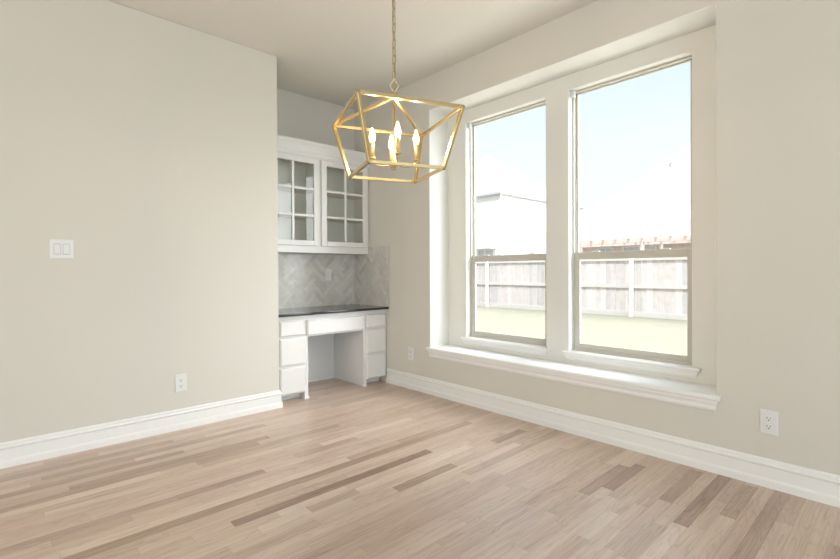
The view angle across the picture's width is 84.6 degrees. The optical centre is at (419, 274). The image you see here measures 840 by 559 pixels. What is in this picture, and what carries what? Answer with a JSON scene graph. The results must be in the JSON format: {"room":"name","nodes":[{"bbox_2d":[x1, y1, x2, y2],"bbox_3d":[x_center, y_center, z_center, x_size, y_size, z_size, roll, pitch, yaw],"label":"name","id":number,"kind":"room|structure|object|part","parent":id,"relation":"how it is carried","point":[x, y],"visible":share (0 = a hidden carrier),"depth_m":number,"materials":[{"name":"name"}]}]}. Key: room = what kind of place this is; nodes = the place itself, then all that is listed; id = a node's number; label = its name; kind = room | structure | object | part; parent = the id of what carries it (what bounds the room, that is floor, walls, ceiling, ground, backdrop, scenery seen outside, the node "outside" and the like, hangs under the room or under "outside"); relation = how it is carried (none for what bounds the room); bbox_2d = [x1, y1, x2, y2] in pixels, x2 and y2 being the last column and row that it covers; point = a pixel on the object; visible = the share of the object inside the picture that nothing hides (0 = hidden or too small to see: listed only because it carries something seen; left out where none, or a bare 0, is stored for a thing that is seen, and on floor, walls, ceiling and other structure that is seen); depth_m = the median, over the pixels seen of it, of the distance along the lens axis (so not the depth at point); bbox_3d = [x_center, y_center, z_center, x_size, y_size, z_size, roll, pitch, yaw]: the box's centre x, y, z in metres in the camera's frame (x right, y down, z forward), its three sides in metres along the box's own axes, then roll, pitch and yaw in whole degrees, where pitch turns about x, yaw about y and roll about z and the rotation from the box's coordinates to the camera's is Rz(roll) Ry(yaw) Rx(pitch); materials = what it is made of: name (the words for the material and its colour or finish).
{"room":"dining room","nodes":[
{"label":"dining room","id":0,"kind":"room"},
{"bbox_2d":[0,0,278,442],"bbox_3d":[-3.533,-0.334,2.167,5.786,2.970,0.633,-1,1,-43],"label":"wall","id":1,"kind":"structure","parent":0,"point":[146,142],"depth_m":3.16,"materials":[{"name":"paint"}]},
{"bbox_2d":[49,239,73,258],"bbox_3d":[-2.259,-0.159,2.911,0.124,0.122,0.014,-1,1,-43],"label":"light switch","id":2,"kind":"object","parent":1,"relation":"attached to","point":[58,248],"visible":1,"depth_m":2.91,"materials":[{"name":"white plastic"}]},
{"bbox_2d":[0,390,282,468],"bbox_3d":[-3.322,1.077,1.973,5.808,0.149,0.100,-1,1,-43],"label":"baseboard","id":3,"kind":"structure","parent":1,"relation":"attached to","point":[51,445],"depth_m":3.15,"materials":[{"name":"white paint"}]},
{"bbox_2d":[175,374,186,392],"bbox_3d":[-1.754,0.797,3.386,0.078,0.128,0.009,-1,1,-43],"label":"wall outlet","id":4,"kind":"object","parent":1,"relation":"attached to","point":[181,379],"visible":1,"depth_m":3.38,"materials":[{"name":"white plastic"}]},
{"bbox_2d":[277,88,353,149],"bbox_3d":[-1.211,-0.303,4.863,1.886,3.090,0.150,-1,1,-43],"label":"wall","id":5,"kind":"structure","parent":0,"point":[299,116],"depth_m":4.82,"materials":[{"name":"paint"}]},
{"bbox_2d":[278,253,354,308],"bbox_3d":[-1.181,0.061,4.782,1.212,0.554,0.010,-1,1,-43],"label":"tile backsplash","id":6,"kind":"structure","parent":5,"relation":"attached to","point":[301,277],"depth_m":4.84,"materials":[{"name":"tile"}]},
{"bbox_2d":[325,269,330,280],"bbox_3d":[-0.985,0.009,4.951,0.074,0.122,0.009,-1,1,-43],"label":"backsplash outlet","id":7,"kind":"object","parent":6,"relation":"attached to","point":[327,271],"visible":1,"depth_m":4.95,"materials":[{"name":"white plastic"}]},
{"bbox_2d":[277,134,368,254],"bbox_3d":[-1.079,-0.752,4.670,1.223,1.078,0.310,-1,1,-43],"label":"upper cabinet","id":8,"kind":"object","parent":5,"relation":"attached to","point":[321,210],"visible":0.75,"depth_m":4.69,"materials":[{"name":"white paint"}]},
{"bbox_2d":[278,186,312,193],"bbox_3d":[-1.321,-0.835,4.492,0.590,0.016,0.219,-1,1,-43],"label":"shelf","id":9,"kind":"object","parent":8,"relation":"attached to","point":[281,190],"depth_m":4.59,"materials":[{"name":"white paint"}]},
{"bbox_2d":[278,214,312,218],"bbox_3d":[-1.320,-0.573,4.493,0.590,0.016,0.219,-1,1,-43],"label":"shelf","id":10,"kind":"object","parent":8,"relation":"attached to","point":[280,216],"depth_m":4.59,"materials":[{"name":"white paint"}]},
{"bbox_3d":[-1.209,-0.708,4.392,0.546,0.858,0.020,-1,1,-43],"label":"door","id":11,"kind":"part","parent":8,"relation":"part of","materials":[{"name":"white paint"}]},
{"bbox_3d":[-0.992,-1.218,4.572,1.223,0.146,0.050,-1,1,-43],"label":"crown molding","id":12,"kind":"part","parent":8,"relation":"part of","materials":[{"name":"white paint"}]},
{"bbox_2d":[327,193,361,199],"bbox_3d":[-0.881,-0.840,4.901,0.580,0.016,0.219,-1,1,-43],"label":"shelf","id":13,"kind":"object","parent":8,"relation":"attached to","point":[330,196],"depth_m":4.99,"materials":[{"name":"white paint"}]},
{"bbox_2d":[327,218,361,222],"bbox_3d":[-0.880,-0.578,4.903,0.580,0.016,0.219,-1,1,-43],"label":"shelf","id":14,"kind":"object","parent":8,"relation":"attached to","point":[328,220],"depth_m":4.98,"materials":[{"name":"white paint"}]},
{"bbox_3d":[-0.777,-0.712,4.794,0.566,0.858,0.020,-1,1,-43],"label":"door","id":15,"kind":"part","parent":8,"relation":"part of","materials":[{"name":"white paint"}]},
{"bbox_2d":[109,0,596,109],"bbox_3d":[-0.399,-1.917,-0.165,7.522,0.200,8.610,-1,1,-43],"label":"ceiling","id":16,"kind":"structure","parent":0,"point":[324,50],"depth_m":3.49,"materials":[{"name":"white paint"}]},
{"bbox_2d":[332,0,464,183],"bbox_3d":[-0.113,-1.133,1.989,0.451,1.400,0.451,0,0,-22],"label":"lantern chandelier","id":17,"kind":"object","parent":16,"relation":"hanging from","point":[393,162],"visible":1,"depth_m":1.98,"materials":[{"name":"gold metal"}]},
{"bbox_3d":[-0.205,-0.593,1.974,0.029,0.065,0.029,-1,1,-43],"label":"bulb","id":18,"kind":"part","parent":17,"relation":"part of","materials":[{"name":"beige glass"}]},
{"bbox_3d":[-0.129,-0.594,2.087,0.029,0.065,0.029,-1,1,-43],"label":"bulb","id":19,"kind":"part","parent":17,"relation":"part of","materials":[{"name":"beige glass"}]},
{"bbox_3d":[-0.114,-1.315,1.989,0.007,0.947,0.003,0,0,-16],"label":"cord","id":20,"kind":"part","parent":17,"relation":"part of","materials":[{"name":"gold metal"}]},
{"bbox_3d":[-0.111,-0.608,1.993,0.036,0.319,0.036,-1,1,-43],"label":"stem","id":21,"kind":"part","parent":17,"relation":"part of","materials":[{"name":"gold metal"}]},
{"bbox_3d":[-0.092,-0.593,1.899,0.029,0.065,0.029,-1,1,-43],"label":"bulb","id":22,"kind":"part","parent":17,"relation":"part of","materials":[{"name":"beige glass"}]},
{"bbox_3d":[-0.111,-0.603,1.993,0.450,0.341,0.450,0,0,-22],"label":"lantern frame","id":23,"kind":"part","parent":17,"relation":"part of","materials":[{"name":"gold metal"}]},
{"bbox_3d":[-0.016,-0.594,2.012,0.029,0.065,0.029,-1,1,-43],"label":"bulb","id":24,"kind":"part","parent":17,"relation":"part of","materials":[{"name":"beige glass"}]},
{"bbox_2d":[0,378,839,558],"bbox_3d":[-0.368,1.213,-0.133,7.260,0.120,8.318,-1,1,-43],"label":"floor","id":25,"kind":"structure","parent":0,"point":[380,469],"depth_m":2.34,"materials":[{"name":"brown wood"}]},
{"bbox_2d":[278,315,308,399],"bbox_3d":[-1.309,0.747,4.277,0.326,0.760,0.574,-1,1,-43],"label":"base cabinet","id":26,"kind":"object","parent":25,"relation":"on","point":[293,337],"visible":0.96,"depth_m":4.07,"materials":[{"name":"white paint"}]},
{"bbox_3d":[-1.124,0.478,4.074,0.246,0.133,0.025,-1,1,-43],"label":"drawer","id":27,"kind":"part","parent":26,"relation":"part of","materials":[{"name":"white paint"}]},
{"bbox_3d":[-1.122,0.938,4.077,0.246,0.235,0.025,-1,1,-43],"label":"drawer","id":28,"kind":"part","parent":26,"relation":"part of","materials":[{"name":"white paint"}]},
{"bbox_3d":[-1.123,0.683,4.075,0.246,0.239,0.025,-1,1,-43],"label":"drawer","id":29,"kind":"part","parent":26,"relation":"part of","materials":[{"name":"white paint"}]},
{"bbox_2d":[278,304,388,316],"bbox_3d":[-0.972,0.351,4.568,1.223,0.023,0.610,-1,1,-43],"label":"countertop","id":30,"kind":"structure","parent":26,"relation":"on","point":[301,311],"depth_m":4.47,"materials":[{"name":"black stone"}]},
{"bbox_2d":[307,311,364,382],"bbox_3d":[-0.972,0.743,4.590,0.636,0.760,0.574,-1,1,-43],"label":"drawer unit","id":31,"kind":"object","parent":25,"relation":"on","point":[321,328],"visible":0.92,"depth_m":4.79,"materials":[{"name":"white paint"}]},
{"bbox_3d":[-1.162,0.742,4.799,0.616,0.760,0.010,-1,1,-43],"label":"panel","id":32,"kind":"part","parent":31,"relation":"part of","materials":[{"name":"white paint"}]},
{"bbox_3d":[-1.154,1.113,4.795,0.616,0.018,0.008,-1,1,-43],"label":"shoe molding","id":33,"kind":"part","parent":31,"relation":"part of","materials":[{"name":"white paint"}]},
{"bbox_3d":[-0.786,0.481,4.388,0.636,0.137,0.026,-1,1,-43],"label":"drawer","id":34,"kind":"part","parent":31,"relation":"part of","materials":[{"name":"white paint"}]},
{"bbox_2d":[334,309,385,386],"bbox_3d":[-0.642,0.739,4.898,0.296,0.760,0.574,-1,1,-43],"label":"base cabinet","id":35,"kind":"object","parent":25,"relation":"on","point":[359,356],"visible":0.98,"depth_m":4.72,"materials":[{"name":"white paint"}]},
{"bbox_3d":[-0.448,0.930,4.704,0.240,0.235,0.025,-1,1,-43],"label":"drawer","id":36,"kind":"part","parent":35,"relation":"part of","materials":[{"name":"white paint"}]},
{"bbox_3d":[-0.449,0.675,4.702,0.240,0.239,0.025,-1,1,-43],"label":"drawer","id":37,"kind":"part","parent":35,"relation":"part of","materials":[{"name":"white paint"}]},
{"bbox_3d":[-0.450,0.470,4.701,0.240,0.133,0.025,-1,1,-43],"label":"drawer","id":38,"kind":"part","parent":35,"relation":"part of","materials":[{"name":"white paint"}]},
{"bbox_2d":[354,0,839,475],"bbox_3d":[2.229,-0.300,2.286,0.362,3.090,8.310,-1,1,-43],"label":"wall","id":39,"kind":"structure","parent":0,"point":[766,73],"depth_m":2.84,"materials":[{"name":"paint"}]},
{"bbox_2d":[355,246,389,306],"bbox_3d":[-0.526,0.020,4.976,0.010,0.628,0.618,-1,1,-43],"label":"tile backsplash","id":40,"kind":"structure","parent":39,"relation":"attached to","point":[372,269],"depth_m":4.94,"materials":[{"name":"tile"}]},
{"bbox_2d":[408,347,413,360],"bbox_3d":[-0.092,0.779,4.518,0.009,0.128,0.078,-1,1,-43],"label":"wall outlet","id":41,"kind":"object","parent":39,"relation":"attached to","point":[410,349],"visible":1,"depth_m":4.51,"materials":[{"name":"white plastic"}]},
{"bbox_2d":[461,100,548,355],"bbox_3d":[0.742,-0.381,4.044,0.139,2.070,0.920,-1,1,-43],"label":"window","id":42,"kind":"structure","parent":39,"relation":"in","point":[516,343],"depth_m":4.20,"materials":[{"name":"grey plastic"}]},
{"bbox_3d":[0.503,-0.458,4.359,0.007,0.568,0.005,-1,1,-43],"label":"balance cord","id":43,"kind":"part","parent":42,"relation":"part of","materials":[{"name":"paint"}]},
{"bbox_3d":[0.727,0.621,4.032,0.084,0.066,0.920,-1,1,-43],"label":"sill","id":44,"kind":"part","parent":42,"relation":"part of","materials":[{"name":"white paint"}]},
{"bbox_3d":[0.775,0.197,4.062,0.024,0.737,0.816,-1,1,-43],"label":"sash","id":45,"kind":"part","parent":42,"relation":"part of","materials":[{"name":"clear glass"}]},
{"bbox_3d":[0.787,-0.759,4.071,0.020,1.286,0.816,-1,1,-43],"label":"sash","id":46,"kind":"part","parent":42,"relation":"part of","materials":[{"name":"clear glass"}]},
{"bbox_2d":[426,344,720,410],"bbox_3d":[0.967,0.730,3.548,0.283,0.092,2.381,-1,1,-43],"label":"window ledge","id":47,"kind":"object","parent":39,"relation":"attached to","point":[685,393],"visible":0.95,"depth_m":3.20,"materials":[{"name":"white paint"}]},
{"bbox_2d":[386,368,839,507],"bbox_3d":[2.292,1.052,1.952,0.022,0.149,7.731,-1,1,-43],"label":"baseboard","id":48,"kind":"structure","parent":39,"relation":"attached to","point":[811,484],"depth_m":2.86,"materials":[{"name":"white paint"}]},
{"bbox_2d":[562,55,700,377],"bbox_3d":[1.466,-0.379,3.267,0.139,2.070,0.950,-1,1,-43],"label":"window","id":49,"kind":"structure","parent":39,"relation":"in","point":[679,365],"depth_m":3.32,"materials":[{"name":"grey plastic"}]},
{"bbox_3d":[1.216,-0.456,3.593,0.007,0.568,0.005,-1,1,-43],"label":"balance cord","id":50,"kind":"part","parent":49,"relation":"part of","materials":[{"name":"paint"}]},
{"bbox_3d":[1.450,0.623,3.255,0.084,0.066,0.950,-1,1,-43],"label":"sill","id":51,"kind":"part","parent":49,"relation":"part of","materials":[{"name":"white paint"}]},
{"bbox_3d":[1.490,0.200,3.294,0.024,0.737,0.821,-1,1,-43],"label":"sash","id":52,"kind":"part","parent":49,"relation":"part of","materials":[{"name":"clear glass"}]},
{"bbox_3d":[1.502,-0.757,3.303,0.020,1.286,0.821,-1,1,-43],"label":"sash","id":53,"kind":"part","parent":49,"relation":"part of","materials":[{"name":"clear glass"}]},
{"bbox_2d":[760,409,777,435],"bbox_3d":[1.843,0.783,2.439,0.009,0.128,0.078,-1,1,-43],"label":"wall outlet","id":54,"kind":"object","parent":39,"relation":"attached to","point":[768,419],"visible":1,"depth_m":2.44,"materials":[{"name":"white plastic"}]},
{"bbox_2d":[764,424,772,429],"bbox_3d":[1.842,0.805,2.438,0.003,0.029,0.037,-1,1,-43],"label":"receptacle","id":55,"kind":"object","parent":54,"relation":"attached to","point":[766,426],"depth_m":2.44,"materials":[{"name":"grey plastic"}]},
{"bbox_2d":[764,416,772,421],"bbox_3d":[1.841,0.762,2.438,0.003,0.029,0.037,-1,1,-43],"label":"receptacle","id":56,"kind":"object","parent":54,"relation":"attached to","point":[766,418],"depth_m":2.44,"materials":[{"name":"grey plastic"}]},
{"label":"outside","id":57,"kind":"structure","parent":0,"visible":0},
{"bbox_2d":[477,292,690,365],"bbox_3d":[12.979,1.191,32.578,56.628,0.400,90.000,-1,1,-43],"label":"ground","id":58,"kind":"structure","parent":57,"point":[638,333],"depth_m":10.10,"materials":[{"name":"green plant"}]},
{"bbox_2d":[476,155,584,292],"bbox_3d":[4.681,-3.708,32.422,9.890,9.472,9.480,-1,1,-43],"label":"neighbor house","id":59,"kind":"structure","parent":58,"relation":"on","point":[510,205],"depth_m":27.41,"materials":[{"name":"white"}]},
{"bbox_3d":[3.817,-0.725,26.845,0.018,1.350,1.100,-1,1,-43],"label":"pane","id":60,"kind":"part","parent":59,"relation":"part of","materials":[{"name":"grey glass"}]},
{"bbox_3d":[6.011,-1.014,27.436,1.000,1.100,0.018,-1,1,-43],"label":"pane","id":61,"kind":"part","parent":59,"relation":"part of","materials":[{"name":"white glass"}]},
{"bbox_2d":[477,257,686,319],"bbox_3d":[4.494,0.324,14.030,0.152,1.762,14.014,-1,1,-43],"label":"fence","id":62,"kind":"object","parent":58,"relation":"on","point":[636,286],"visible":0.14,"depth_m":13.19,"materials":[{"name":"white wood"}]},
{"bbox_3d":[2.364,0.363,16.273,0.090,1.670,0.090,-1,1,-43],"label":"post","id":63,"kind":"part","parent":62,"relation":"part of","materials":[{"name":"white wood"}]},
{"bbox_3d":[4.516,-0.426,14.048,0.040,0.090,14.014,-1,1,-43],"label":"rail","id":64,"kind":"part","parent":62,"relation":"part of","materials":[{"name":"white wood"}]},
{"bbox_3d":[4.519,0.324,14.053,0.040,0.090,14.014,-1,1,-43],"label":"rail","id":65,"kind":"part","parent":62,"relation":"part of","materials":[{"name":"white wood"}]},
{"bbox_3d":[5.771,0.374,12.614,0.090,1.670,0.090,-1,1,-43],"label":"post","id":66,"kind":"part","parent":62,"relation":"part of","materials":[{"name":"white wood"}]},
{"bbox_2d":[579,144,690,294],"bbox_3d":[19.682,-3.796,24.458,13.800,9.625,21.000,-1,1,-43],"label":"neighbor house","id":67,"kind":"structure","parent":58,"relation":"on","point":[658,201],"depth_m":25.17,"materials":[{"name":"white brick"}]},
{"bbox_3d":[10.165,-0.743,25.308,0.018,1.350,0.800,-1,1,-43],"label":"pane","id":68,"kind":"part","parent":67,"relation":"part of","materials":[{"name":"grey glass"}]},
{"bbox_3d":[11.392,-0.739,23.991,0.018,1.350,1.600,-1,1,-43],"label":"pane","id":69,"kind":"part","parent":67,"relation":"part of","materials":[{"name":"grey glass"}]},
{"bbox_2d":[579,232,690,251],"bbox_3d":[10.933,-0.367,21.788,3.100,2.880,9.000,-1,1,-43],"label":"patio cover","id":70,"kind":"object","parent":58,"relation":"on","point":[671,238],"visible":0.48,"depth_m":21.79,"materials":[{"name":"wood"}]},
{"bbox_3d":[10.091,-0.187,20.971,0.150,2.540,0.150,-1,1,-43],"label":"post","id":71,"kind":"part","parent":70,"relation":"part of","materials":[{"name":"white wood"}]}
]}

